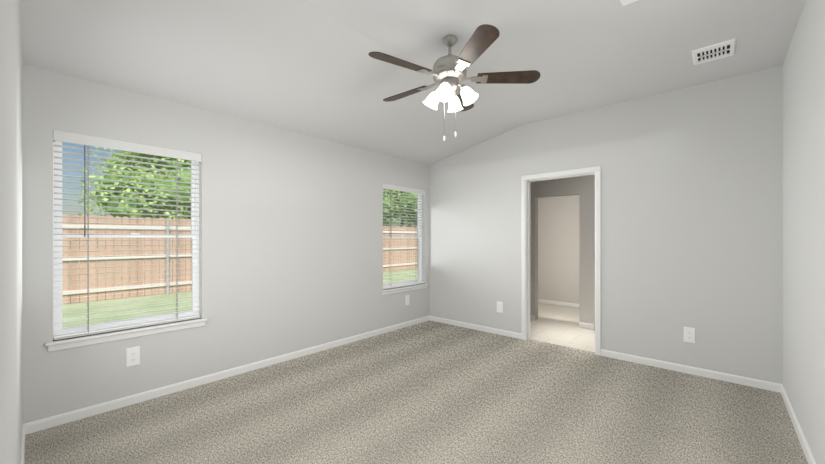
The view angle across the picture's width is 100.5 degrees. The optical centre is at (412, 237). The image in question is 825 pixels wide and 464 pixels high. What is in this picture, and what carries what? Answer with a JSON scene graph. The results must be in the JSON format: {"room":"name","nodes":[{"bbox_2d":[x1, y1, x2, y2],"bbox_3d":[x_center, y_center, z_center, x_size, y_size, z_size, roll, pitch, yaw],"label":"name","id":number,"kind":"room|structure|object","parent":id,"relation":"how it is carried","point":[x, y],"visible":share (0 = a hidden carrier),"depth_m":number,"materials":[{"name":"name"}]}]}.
{"room":"empty bedroom","nodes":[
{"label":"empty bedroom","id":0,"kind":"room"},
{"bbox_2d":[0,0,21,463],"bbox_3d":[-1.205,-0.250,0.933,3.820,3.400,0.150,0,0,42],"label":"wall","id":1,"kind":"structure","parent":0,"point":[10,235],"depth_m":0.91,"materials":[{"name":"grey paint"}]},
{"bbox_2d":[21,423,28,463],"bbox_3d":[-1.154,1.265,0.998,3.750,0.070,0.013,0,0,42],"label":"baseboard","id":2,"kind":"structure","parent":1,"relation":"attached to","point":[25,427],"depth_m":2.10,"materials":[{"name":"white wood"}]},
{"bbox_2d":[22,64,428,423],"bbox_3d":[-1.210,-0.250,3.900,0.150,3.400,4.560,0,0,42],"label":"wall","id":3,"kind":"structure","parent":0,"point":[291,242],"depth_m":3.24,"materials":[{"name":"grey paint"}]},
{"bbox_2d":[46,130,207,351],"bbox_3d":[-2.217,0.011,2.745,0.174,1.541,0.985,0,0,42],"label":"window","id":4,"kind":"structure","parent":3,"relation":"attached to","point":[68,337],"depth_m":2.66,"materials":[{"name":"white plastic"}]},
{"bbox_2d":[126,346,139,366],"bbox_3d":[-2.189,0.930,2.689,0.009,0.144,0.088,0,0,42],"label":"electrical outlet","id":5,"kind":"object","parent":3,"relation":"attached to","point":[132,356],"visible":1,"depth_m":2.69,"materials":[{"name":"white plastic"}]},
{"bbox_2d":[29,316,428,433],"bbox_3d":[-1.149,1.265,3.846,0.013,0.070,4.260,0,0,42],"label":"baseboard","id":6,"kind":"structure","parent":3,"relation":"attached to","point":[53,421],"depth_m":2.97,"materials":[{"name":"white wood"}]},
{"bbox_2d":[381,183,428,294],"bbox_3d":[-0.140,0.011,5.059,0.174,1.541,0.985,0,0,42],"label":"window","id":7,"kind":"structure","parent":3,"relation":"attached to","point":[419,236],"depth_m":5.09,"materials":[{"name":"white plastic"}]},
{"bbox_2d":[405,295,408,304],"bbox_3d":[-0.075,0.915,5.045,0.009,0.144,0.088,0,0,42],"label":"electrical outlet","id":8,"kind":"object","parent":3,"relation":"attached to","point":[406,299],"visible":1,"depth_m":5.04,"materials":[{"name":"white plastic"}]},
{"bbox_2d":[20,0,805,164],"bbox_3d":[0.268,-1.560,2.574,4.120,0.879,4.560,0,0,42],"label":"ceiling","id":9,"kind":"structure","parent":0,"point":[311,68],"depth_m":2.54,"materials":[{"name":"white paint"}]},
{"bbox_2d":[369,24,539,140],"bbox_3d":[0.231,-1.077,2.520,1.197,0.745,1.232,0,0,42],"label":"ceiling fan","id":10,"kind":"object","parent":9,"relation":"hanging from","point":[449,73],"visible":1,"depth_m":2.42,"materials":[{"name":"brown wood"}]},
{"bbox_2d":[620,0,637,5],"bbox_3d":[1.307,-1.445,1.951,0.250,0.010,0.290,0,0,42],"label":"ceiling vent","id":11,"kind":"object","parent":9,"relation":"in","point":[625,2],"visible":1,"depth_m":2.09,"materials":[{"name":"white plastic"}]},
{"bbox_2d":[692,38,735,64],"bbox_3d":[2.351,-1.445,2.680,0.250,0.010,0.290,0,0,42],"label":"ceiling vent","id":12,"kind":"object","parent":9,"relation":"in","point":[718,49],"visible":1,"depth_m":2.66,"materials":[{"name":"white plastic"}]},
{"bbox_2d":[25,320,807,463],"bbox_3d":[0.238,1.375,2.541,4.120,0.150,4.470,0,0,42],"label":"floor","id":13,"kind":"structure","parent":0,"point":[429,392],"depth_m":2.51,"materials":[{"name":"beige carpet"}]},
{"bbox_2d":[530,303,594,351],"bbox_3d":[2.649,1.377,5.228,4.120,0.146,2.750,0,0,42],"label":"floor","id":14,"kind":"structure","parent":0,"point":[556,324],"depth_m":4.89,"materials":[{"name":"beige tile"}]},
{"bbox_2d":[531,175,594,323],"bbox_3d":[2.485,0.500,5.046,4.120,3.600,0.120,0,0,42],"label":"wall","id":15,"kind":"structure","parent":0,"point":[562,238],"depth_m":5.12,"materials":[{"name":"grey paint"}]},
{"bbox_2d":[538,299,578,307],"bbox_3d":[3.206,1.265,6.298,1.880,0.070,0.013,0,0,42],"label":"baseboard","id":16,"kind":"structure","parent":15,"relation":"attached to","point":[539,300],"depth_m":6.63,"materials":[{"name":"white wood"}]},
{"bbox_2d":[579,322,593,329],"bbox_3d":[3.073,1.265,4.428,1.720,0.070,0.013,0,0,42],"label":"baseboard","id":17,"kind":"structure","parent":15,"relation":"attached to","point":[586,325],"depth_m":4.93,"materials":[{"name":"white wood"}]},
{"bbox_2d":[429,66,782,383],"bbox_3d":[1.786,0.175,4.154,3.970,4.250,0.120,0,0,42],"label":"wall","id":18,"kind":"structure","parent":0,"point":[691,206],"depth_m":3.44,"materials":[{"name":"grey paint"}]},
{"bbox_2d":[429,316,520,338],"bbox_3d":[0.845,1.265,4.909,1.500,0.070,0.013,0,0,42],"label":"baseboard","id":19,"kind":"structure","parent":18,"relation":"attached to","point":[452,322],"depth_m":4.84,"materials":[{"name":"white wood"}]},
{"bbox_2d":[497,301,502,312],"bbox_3d":[1.173,0.930,4.617,0.088,0.144,0.009,0,0,42],"label":"electrical outlet","id":20,"kind":"object","parent":18,"relation":"attached to","point":[500,307],"visible":1,"depth_m":4.61,"materials":[{"name":"white plastic"}]},
{"bbox_2d":[521,166,600,355],"bbox_3d":[1.788,0.252,4.152,0.916,2.097,0.152,0,0,42],"label":"door frame","id":21,"kind":"structure","parent":18,"relation":"attached to","point":[526,180],"depth_m":4.35,"materials":[{"name":"white wood"}]},
{"bbox_2d":[684,327,694,342],"bbox_3d":[2.655,0.930,3.288,0.088,0.144,0.009,0,0,42],"label":"electrical outlet","id":22,"kind":"object","parent":18,"relation":"attached to","point":[689,334],"visible":1,"depth_m":3.29,"materials":[{"name":"white plastic"}]},
{"bbox_2d":[601,349,778,391],"bbox_3d":[2.581,1.265,3.351,1.334,0.070,0.013,0,0,42],"label":"baseboard","id":23,"kind":"structure","parent":18,"relation":"attached to","point":[761,384],"depth_m":3.26,"materials":[{"name":"white wood"}]},
{"bbox_2d":[783,0,824,463],"bbox_3d":[1.745,-0.250,1.249,0.150,3.400,4.560,0,0,42],"label":"wall","id":24,"kind":"structure","parent":0,"point":[804,224],"depth_m":2.11,"materials":[{"name":"grey paint"}]},
{"bbox_2d":[777,384,815,463],"bbox_3d":[1.685,1.265,1.303,0.013,0.070,4.260,0,0,42],"label":"baseboard","id":25,"kind":"structure","parent":24,"relation":"attached to","point":[780,388],"depth_m":2.28,"materials":[{"name":"white wood"}]},
{"label":"outside","id":26,"kind":"structure","parent":0,"visible":0},
{"bbox_2d":[63,247,417,327],"bbox_3d":[-21.622,1.590,26.071,59.850,0.300,90.000,0,0,42],"label":"lawn","id":27,"kind":"structure","parent":26,"point":[166,300],"depth_m":7.32,"materials":[{"name":"green plant"}]},
{"bbox_2d":[83,147,148,179],"bbox_3d":[-10.435,-3.170,17.786,9.369,9.645,9.432,0,0,42],"label":"tree","id":28,"kind":"object","parent":27,"relation":"on","point":[116,157],"depth_m":16.14,"materials":[{"name":"green plant"}]},
{"bbox_2d":[75,149,190,279],"bbox_3d":[-7.760,-1.653,12.477,7.003,6.592,6.581,0,0,42],"label":"tree","id":29,"kind":"object","parent":27,"relation":"on","point":[143,190],"depth_m":9.90,"materials":[{"name":"green plant"}]},
{"bbox_2d":[62,214,417,303],"bbox_3d":[-3.151,0.484,12.185,0.126,2.012,26.000,0,0,42],"label":"fence","id":30,"kind":"object","parent":27,"relation":"on","point":[156,246],"depth_m":8.28,"materials":[{"name":"brown wood"}]},
{"bbox_2d":[383,189,416,227],"bbox_3d":[-0.564,-1.774,19.199,7.908,6.881,7.093,0,0,42],"label":"tree","id":31,"kind":"object","parent":27,"relation":"on","point":[406,214],"depth_m":17.17,"materials":[{"name":"green plant"}]}
]}

